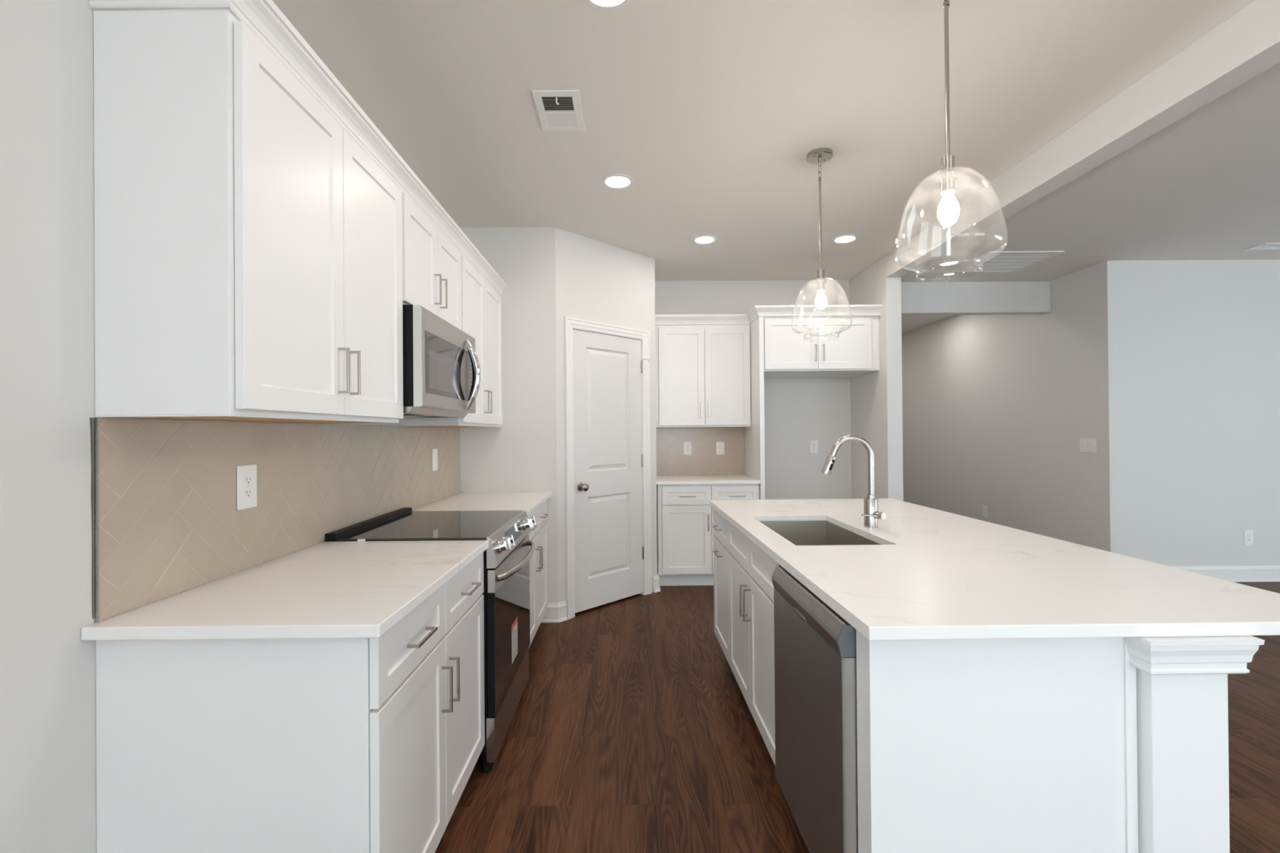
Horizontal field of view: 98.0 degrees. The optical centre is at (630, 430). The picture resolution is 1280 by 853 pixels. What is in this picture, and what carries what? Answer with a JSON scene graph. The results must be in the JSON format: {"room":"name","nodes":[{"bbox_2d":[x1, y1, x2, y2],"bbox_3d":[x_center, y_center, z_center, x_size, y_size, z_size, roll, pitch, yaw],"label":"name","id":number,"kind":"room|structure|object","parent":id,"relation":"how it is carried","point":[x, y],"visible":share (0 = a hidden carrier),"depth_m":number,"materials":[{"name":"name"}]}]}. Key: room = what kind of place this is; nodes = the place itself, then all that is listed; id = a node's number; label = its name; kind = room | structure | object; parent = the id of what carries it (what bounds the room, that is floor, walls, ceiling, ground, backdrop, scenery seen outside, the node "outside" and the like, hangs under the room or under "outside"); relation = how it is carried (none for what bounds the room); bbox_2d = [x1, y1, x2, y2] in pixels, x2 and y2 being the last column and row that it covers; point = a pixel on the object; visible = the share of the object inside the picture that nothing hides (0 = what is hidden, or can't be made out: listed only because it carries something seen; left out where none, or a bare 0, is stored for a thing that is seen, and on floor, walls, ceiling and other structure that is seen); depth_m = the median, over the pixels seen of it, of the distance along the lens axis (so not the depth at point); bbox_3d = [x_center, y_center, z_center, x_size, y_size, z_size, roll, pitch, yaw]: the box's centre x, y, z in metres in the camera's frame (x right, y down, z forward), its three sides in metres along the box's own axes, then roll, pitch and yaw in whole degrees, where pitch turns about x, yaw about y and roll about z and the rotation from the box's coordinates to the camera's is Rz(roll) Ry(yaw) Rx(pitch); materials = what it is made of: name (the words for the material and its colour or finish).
{"room":"kitchen","nodes":[
{"label":"kitchen","id":0,"kind":"room"},
{"bbox_2d":[0,0,449,852],"bbox_3d":[-1.257,-0.051,0.519,0.120,2.784,9.848,0,0,0],"label":"wall","id":1,"kind":"structure","parent":0,"point":[48,673],"depth_m":1.14,"materials":[{"name":"white paint"}]},
{"bbox_2d":[89,417,93,619],"bbox_3d":[-1.199,0.197,1.236,0.002,0.449,0.007,0,0,0],"label":"trim","id":2,"kind":"structure","parent":1,"relation":"attached to","point":[91,419],"depth_m":1.24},
{"bbox_2d":[93,417,98,622],"bbox_3d":[-1.193,0.200,1.241,0.010,0.457,0.001,0,0,0],"label":"trim","id":3,"kind":"structure","parent":1,"relation":"attached to","point":[95,420],"depth_m":1.24,"materials":[{"name":"silver metal"}]},
{"bbox_2d":[93,9,403,423],"bbox_3d":[-1.027,-0.485,1.706,0.355,0.914,0.918,0,0,0],"label":"upper cabinet","id":4,"kind":"object","parent":1,"relation":"attached to","point":[248,250],"visible":1,"depth_m":1.25,"materials":[{"name":"white paint"}]},
{"bbox_2d":[88,0,506,297],"bbox_3d":[-1.038,-0.982,2.562,0.348,0.085,2.719,0,0,0],"label":"crown molding","id":5,"kind":"structure","parent":4,"relation":"attached to","point":[264,18],"depth_m":1.62,"materials":[{"name":"white paint"}]},
{"bbox_2d":[98,417,460,622],"bbox_3d":[-1.199,0.206,2.579,0.009,0.457,2.675,0,0,0],"label":"tile backsplash","id":6,"kind":"structure","parent":1,"relation":"attached to","point":[171,523],"depth_m":1.65,"materials":[{"name":"tile"}]},
{"bbox_2d":[236,464,257,510],"bbox_3d":[-1.187,0.175,1.721,0.007,0.134,0.086,0,0,0],"label":"wall outlet","id":7,"kind":"object","parent":6,"relation":"attached to","point":[246,476],"visible":1,"depth_m":1.71,"materials":[{"name":"white plastic"}]},
{"bbox_2d":[244,475,252,484],"bbox_3d":[-1.185,0.155,1.721,0.002,0.027,0.033,0,0,0],"label":"receptacle","id":8,"kind":"object","parent":7,"relation":"attached to","point":[247,479],"depth_m":1.72,"materials":[{"name":"white plastic"}]},
{"bbox_2d":[244,488,252,497],"bbox_3d":[-1.185,0.195,1.721,0.002,0.027,0.033,0,0,0],"label":"receptacle","id":9,"kind":"object","parent":7,"relation":"attached to","point":[247,491],"depth_m":1.72,"materials":[{"name":"white plastic"}]},
{"bbox_2d":[431,448,437,471],"bbox_3d":[-1.194,0.181,3.392,0.007,0.134,0.086,0,0,0],"label":"wall switch","id":10,"kind":"object","parent":6,"relation":"attached to","point":[434,451],"visible":1,"depth_m":3.38,"materials":[{"name":"white plastic"}]},
{"bbox_2d":[401,193,461,329],"bbox_3d":[-1.033,-0.715,2.547,0.355,0.448,0.761,0,0,0],"label":"upper cabinet","id":11,"kind":"object","parent":1,"relation":"attached to","point":[431,264],"visible":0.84,"depth_m":2.47,"materials":[{"name":"white paint"}]},
{"bbox_2d":[402,304,480,417],"bbox_3d":[-0.973,-0.276,2.546,0.459,0.423,0.758,0,0,0],"label":"microwave","id":12,"kind":"object","parent":11,"relation":"attached to","point":[442,371],"visible":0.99,"depth_m":2.35,"materials":[{"name":"silver metal"}]},
{"bbox_2d":[401,255,502,427],"bbox_3d":[-1.035,-0.478,3.424,0.355,0.914,0.992,0,0,0],"label":"upper cabinet","id":13,"kind":"object","parent":1,"relation":"attached to","point":[481,304],"visible":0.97,"depth_m":3.36,"materials":[{"name":"white paint"}]},
{"bbox_2d":[459,226,557,602],"bbox_3d":[-0.868,-0.040,3.970,0.689,2.784,0.100,0,0,0],"label":"wall","id":14,"kind":"structure","parent":0,"point":[520,455],"depth_m":3.92,"materials":[{"name":"white paint"}]},
{"bbox_2d":[541,600,568,622],"bbox_3d":[-0.544,1.282,3.911,0.204,0.133,0.061,0,0,-15],"label":"baseboard","id":15,"kind":"structure","parent":14,"relation":"attached to","point":[556,612],"depth_m":3.90,"materials":[{"name":"white paint"}]},
{"bbox_2d":[555,226,656,602],"bbox_3d":[-0.192,-0.044,4.327,0.100,2.784,1.040,-1,0,45],"label":"wall","id":16,"kind":"structure","parent":0,"point":[597,281],"depth_m":4.21,"materials":[{"name":"white paint"}]},
{"bbox_2d":[564,316,651,619],"bbox_3d":[-0.171,0.266,4.295,0.170,2.162,0.883,-1,0,45],"label":"door","id":17,"kind":"structure","parent":16,"relation":"in","point":[607,416],"depth_m":4.26,"materials":[{"name":"white paint"}]},
{"bbox_2d":[653,258,657,575],"bbox_3d":[0.161,-0.043,5.003,0.100,2.784,0.691,0,0,0],"label":"wall","id":18,"kind":"structure","parent":0,"point":[654,259],"depth_m":4.66,"materials":[{"name":"white paint"}]},
{"bbox_2d":[653,572,660,592],"bbox_3d":[0.216,1.279,4.690,0.067,0.133,0.185,0,0,0],"label":"baseboard","id":19,"kind":"structure","parent":18,"relation":"attached to","point":[656,588],"depth_m":4.62,"materials":[{"name":"white paint"}]},
{"bbox_2d":[654,280,851,499],"bbox_3d":[0.513,-0.045,5.410,3.464,2.784,0.120,0,0,0],"label":"wall","id":20,"kind":"structure","parent":0,"point":[798,411],"depth_m":5.36,"materials":[{"name":"white paint"}]},
{"bbox_2d":[656,426,744,475],"bbox_3d":[0.652,0.203,5.345,0.878,0.457,0.009,0,0,0],"label":"tile backsplash","id":21,"kind":"structure","parent":20,"relation":"attached to","point":[704,460],"depth_m":5.34,"materials":[{"name":"tile"}]},
{"bbox_2d":[683,441,691,454],"bbox_3d":[0.545,0.172,5.335,0.078,0.124,0.007,0,0,0],"label":"wall outlet","id":22,"kind":"object","parent":21,"relation":"attached to","point":[686,445],"visible":1,"depth_m":5.33,"materials":[{"name":"white plastic"}]},
{"bbox_2d":[715,441,724,454],"bbox_3d":[0.860,0.172,5.337,0.078,0.124,0.007,0,0,0],"label":"wall switch","id":23,"kind":"object","parent":21,"relation":"attached to","point":[719,445],"visible":1,"depth_m":5.33,"materials":[{"name":"white plastic"}]},
{"bbox_2d":[655,324,751,427],"bbox_3d":[0.653,-0.491,5.173,0.868,0.928,0.358,0,0,0],"label":"upper cabinet","id":24,"kind":"object","parent":20,"relation":"attached to","point":[703,371],"visible":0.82,"depth_m":5.03,"materials":[{"name":"white paint"}]},
{"bbox_2d":[655,304,882,324],"bbox_3d":[1.159,-1.004,4.857,1.908,0.085,0.388,0,0,0],"label":"crown molding","id":25,"kind":"structure","parent":24,"relation":"attached to","point":[757,311],"depth_m":4.70,"materials":[{"name":"white paint"}]},
{"bbox_2d":[809,440,817,453],"bbox_3d":[1.763,0.161,5.351,0.077,0.122,0.007,0,0,0],"label":"wall outlet","id":26,"kind":"object","parent":20,"relation":"attached to","point":[813,444],"visible":1,"depth_m":5.35,"materials":[{"name":"white plastic"}]},
{"bbox_2d":[763,315,879,377],"bbox_3d":[1.620,-0.739,5.016,0.988,0.472,0.681,0,0,0],"label":"upper cabinet","id":27,"kind":"object","parent":20,"relation":"attached to","point":[787,353],"visible":0.93,"depth_m":4.71,"materials":[{"name":"white paint"}]},
{"bbox_2d":[272,0,1279,333],"bbox_3d":[3.477,-1.522,2.622,10.000,0.100,14.600,0,0,0],"label":"ceiling","id":28,"kind":"structure","parent":0,"point":[714,110],"depth_m":2.62,"materials":[{"name":"white paint"}]},
{"bbox_2d":[531,89,584,131],"bbox_3d":[-0.320,-1.429,2.511,0.202,0.025,0.312,0,0,0],"label":"ceiling vent","id":29,"kind":"object","parent":28,"relation":"in","point":[557,110],"visible":1,"depth_m":2.50,"materials":[{"name":"white plastic"}]},
{"bbox_2d":[583,0,631,10],"bbox_3d":[-0.077,-1.444,1.821,0.188,0.006,0.188,0,0,0],"label":"recessed light","id":30,"kind":"object","parent":28,"relation":"in","point":[603,5],"visible":1,"depth_m":1.88,"materials":[{"name":"white plastic"}]},
{"bbox_2d":[601,173,634,188],"bbox_3d":[-0.075,-1.438,3.219,0.188,0.006,0.188,0,0,0],"label":"recessed light","id":31,"kind":"object","parent":28,"relation":"in","point":[613,180],"visible":1,"depth_m":3.21,"materials":[{"name":"white paint"}]},
{"bbox_2d":[692,235,717,244],"bbox_3d":[0.559,-1.438,4.204,0.188,0.006,0.188,0,0,0],"label":"recessed light","id":32,"kind":"object","parent":28,"relation":"in","point":[703,239],"visible":1,"depth_m":4.19,"materials":[{"name":"white plastic"}]},
{"bbox_2d":[791,147,852,337],"bbox_3d":[0.996,-0.965,2.918,0.303,0.972,0.303,-1,0,16],"label":"pendant light","id":33,"kind":"object","parent":28,"relation":"hanging from","point":[820,155],"visible":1,"depth_m":2.91,"materials":[{"name":"clear glass"}]},
{"bbox_2d":[815,269,826,292],"bbox_3d":[0.997,-0.786,2.918,0.056,0.114,0.056,0,0,0],"label":"socket","id":34,"kind":"object","parent":33,"relation":"attached to","point":[820,282],"depth_m":2.90,"materials":[{"name":"silver metal"}]},
{"bbox_2d":[831,234,857,243],"bbox_3d":[1.623,-1.447,4.213,0.188,0.006,0.188,0,0,0],"label":"recessed light","id":35,"kind":"object","parent":28,"relation":"in","point":[846,238],"visible":1,"depth_m":4.20,"materials":[{"name":"white plastic"}]},
{"bbox_2d":[894,0,1008,279],"bbox_3d":[0.980,-0.970,1.720,0.303,0.972,0.303,-1,0,16],"label":"pendant light","id":36,"kind":"object","parent":28,"relation":"hanging from","point":[948,212],"visible":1,"depth_m":1.71,"materials":[{"name":"clear glass"}]},
{"bbox_2d":[937,155,958,195],"bbox_3d":[0.981,-0.791,1.720,0.056,0.114,0.056,0,0,0],"label":"socket","id":37,"kind":"object","parent":36,"relation":"attached to","point":[948,177],"depth_m":1.70,"materials":[{"name":"silver metal"}]},
{"bbox_2d":[949,250,1064,272],"bbox_3d":[3.234,-1.455,4.825,0.612,0.010,0.578,0,0,0],"label":"ceiling vent","id":38,"kind":"object","parent":28,"relation":"in","point":[1006,261],"visible":1,"depth_m":4.80,"materials":[{"name":"white plastic"}]},
{"bbox_2d":[1243,242,1279,250],"bbox_3d":[5.149,-1.473,4.460,0.300,0.008,0.160,0,0,0],"label":"ceiling vent","id":39,"kind":"object","parent":28,"relation":"in","point":[1264,246],"visible":1,"depth_m":4.48,"materials":[{"name":"white plastic"}]},
{"bbox_2d":[435,582,1279,852],"bbox_3d":[3.499,1.362,2.609,10.000,0.100,14.600,0,0,0],"label":"floor","id":40,"kind":"structure","parent":0,"point":[632,729],"depth_m":2.30,"materials":[{"name":"brown wood"}]},
{"bbox_2d":[95,552,484,852],"bbox_3d":[-0.864,0.900,1.699,0.660,0.884,0.915,0,0,0],"label":"base cabinet","id":41,"kind":"object","parent":40,"relation":"on","point":[361,744],"visible":0.89,"depth_m":1.24,"materials":[{"name":"white paint"}]},
{"bbox_2d":[81,540,488,640],"bbox_3d":[-0.873,0.443,1.685,0.648,0.029,0.952,0,0,0],"label":"countertop","id":42,"kind":"structure","parent":41,"relation":"on","point":[336,589],"depth_m":1.43,"materials":[{"name":"white stone"}]},
{"bbox_2d":[324,507,536,773],"bbox_3d":[-0.823,0.874,2.540,0.728,0.944,0.767,0,0,0],"label":"range","id":43,"kind":"object","parent":40,"relation":"on","point":[506,561],"visible":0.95,"depth_m":2.36,"materials":[{"name":"black glass"}]},
{"bbox_2d":[337,510,523,541],"bbox_3d":[-0.853,0.433,2.543,0.579,0.020,0.764,0,0,0],"label":"cooktop","id":44,"kind":"object","parent":43,"relation":"in","point":[404,525],"depth_m":2.43,"materials":[{"name":"black glass"}]},
{"bbox_2d":[527,499,548,647],"bbox_3d":[-0.871,0.907,3.420,0.660,0.884,0.988,0,0,0],"label":"base cabinet","id":45,"kind":"object","parent":40,"relation":"on","point":[538,535],"visible":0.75,"depth_m":3.44,"materials":[{"name":"white paint"}]},
{"bbox_2d":[412,492,551,515],"bbox_3d":[-0.881,0.450,3.421,0.648,0.029,0.992,0,0,0],"label":"countertop","id":46,"kind":"structure","parent":45,"relation":"on","point":[528,502],"depth_m":3.36,"materials":[{"name":"white stone"}]},
{"bbox_2d":[656,484,759,586],"bbox_3d":[0.664,0.902,5.014,0.867,0.884,0.663,0,0,0],"label":"base cabinet","id":47,"kind":"object","parent":40,"relation":"on","point":[685,514],"visible":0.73,"depth_m":4.72,"materials":[{"name":"white paint"}]},
{"bbox_2d":[656,475,759,484],"bbox_3d":[0.656,0.445,5.024,0.879,0.029,0.646,0,0,0],"label":"countertop","id":48,"kind":"structure","parent":47,"relation":"on","point":[660,479],"depth_m":4.80,"materials":[{"name":"white stone"}]},
{"bbox_2d":[712,509,729,663],"bbox_3d":[0.777,0.893,3.114,0.614,0.884,0.486,0,0,0],"label":"base cabinet","id":49,"kind":"object","parent":40,"relation":"on","point":[721,572],"visible":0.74,"depth_m":3.10,"materials":[{"name":"white paint"}]},
{"bbox_2d":[728,521,780,765],"bbox_3d":[0.787,0.890,2.385,0.616,0.884,0.978,0,0,0],"label":"base cabinet","id":50,"kind":"object","parent":40,"relation":"on","point":[751,570],"visible":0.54,"depth_m":2.33,"materials":[{"name":"white paint"}]},
{"bbox_2d":[708,498,1279,640],"bbox_3d":[1.050,0.430,2.282,1.140,0.029,2.215,0,0,0],"label":"countertop","id":51,"kind":"structure","parent":50,"relation":"on","point":[932,574],"depth_m":1.50,"materials":[{"name":"white stone"}]},
{"bbox_2d":[760,520,879,545],"bbox_3d":[0.782,0.554,2.381,0.444,0.212,0.792,0,0,0],"label":"sink","id":52,"kind":"object","parent":51,"relation":"in","point":[797,532],"visible":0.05,"depth_m":2.75,"materials":[{"name":"metal"}]},
{"bbox_2d":[821,435,885,528],"bbox_3d":[0.947,0.219,2.360,0.254,0.396,0.124,0,0,0],"label":"faucet","id":53,"kind":"object","parent":51,"relation":"on","point":[871,515],"visible":1,"depth_m":2.38,"materials":[{"name":"silver metal"}]},
{"bbox_2d":[744,316,764,499],"bbox_3d":[1.113,0.185,5.027,0.038,2.312,0.646,0,0,0],"label":"panel","id":54,"kind":"object","parent":40,"relation":"on","point":[754,435],"visible":0.36,"depth_m":4.81,"materials":[{"name":"white paint"}]},
{"bbox_2d":[771,565,857,852],"bbox_3d":[0.783,0.892,1.593,0.602,0.873,0.589,0,0,0],"label":"dishwasher","id":55,"kind":"object","parent":40,"relation":"on","point":[815,698],"visible":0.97,"depth_m":1.48,"materials":[{"name":"grey metal"}]},
{"bbox_2d":[856,630,1137,852],"bbox_3d":[0.822,0.885,1.299,0.589,0.884,0.155,0,0,0],"label":"island end panel","id":56,"kind":"object","parent":40,"relation":"on","point":[1007,745],"visible":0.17,"depth_m":1.23,"materials":[{"name":"white paint"}]},
{"bbox_2d":[1124,635,1264,852],"bbox_3d":[1.206,0.882,1.279,0.243,0.884,0.245,0,0,0],"label":"island post","id":57,"kind":"object","parent":40,"relation":"on","point":[1183,788],"visible":0.56,"depth_m":1.20,"materials":[{"name":"white paint"}]},
{"bbox_2d":[848,255,903,501],"bbox_3d":[2.175,-0.050,7.103,0.126,2.784,5.013,0,0,0],"label":"wall partition","id":58,"kind":"structure","parent":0,"point":[876,397],"depth_m":4.70,"materials":[{"name":"white paint"}]},
{"bbox_2d":[901,280,1051,315],"bbox_3d":[3.179,-1.302,5.497,1.888,0.310,0.110,0,0,0],"label":"wall header","id":59,"kind":"structure","parent":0,"point":[1015,297],"depth_m":5.44,"materials":[{"name":"white paint"}]},
{"bbox_2d":[902,260,1124,555],"bbox_3d":[4.185,-0.066,7.213,0.120,2.784,4.811,0,0,0],"label":"wall","id":60,"kind":"structure","parent":0,"point":[997,410],"depth_m":5.77,"materials":[{"name":"white paint"}]},
{"bbox_2d":[1080,438,1096,453],"bbox_3d":[4.131,0.139,5.024,0.009,0.126,0.178,0,0,0],"label":"wall switch","id":61,"kind":"object","parent":60,"relation":"attached to","point":[1086,445],"visible":1,"depth_m":5.02,"materials":[{"name":"white plastic"}]},
{"bbox_2d":[885,0,1279,277],"bbox_3d":[2.195,-1.377,0.110,0.126,0.190,8.989,0,0,0],"label":"beam","id":62,"kind":"structure","parent":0,"point":[1246,44],"depth_m":2.41,"materials":[{"name":"white paint"}]},
{"bbox_2d":[1120,259,1279,566],"bbox_3d":[6.217,-0.092,4.876,3.923,2.784,0.120,0,0,0],"label":"wall","id":63,"kind":"structure","parent":0,"point":[1201,339],"depth_m":4.81,"materials":[{"name":"white paint"}]},
{"bbox_2d":[1171,565,1279,582],"bbox_3d":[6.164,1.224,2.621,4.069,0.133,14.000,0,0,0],"label":"baseboard","id":64,"kind":"structure","parent":63,"relation":"attached to","point":[1229,573],"depth_m":4.79,"materials":[{"name":"white paint"}]},
{"bbox_2d":[1244,529,1253,545],"bbox_3d":[5.340,0.930,4.804,0.079,0.130,0.007,0,0,0],"label":"wall outlet","id":65,"kind":"object","parent":63,"relation":"attached to","point":[1248,535],"visible":1,"depth_m":4.80,"materials":[{"name":"white plastic"}]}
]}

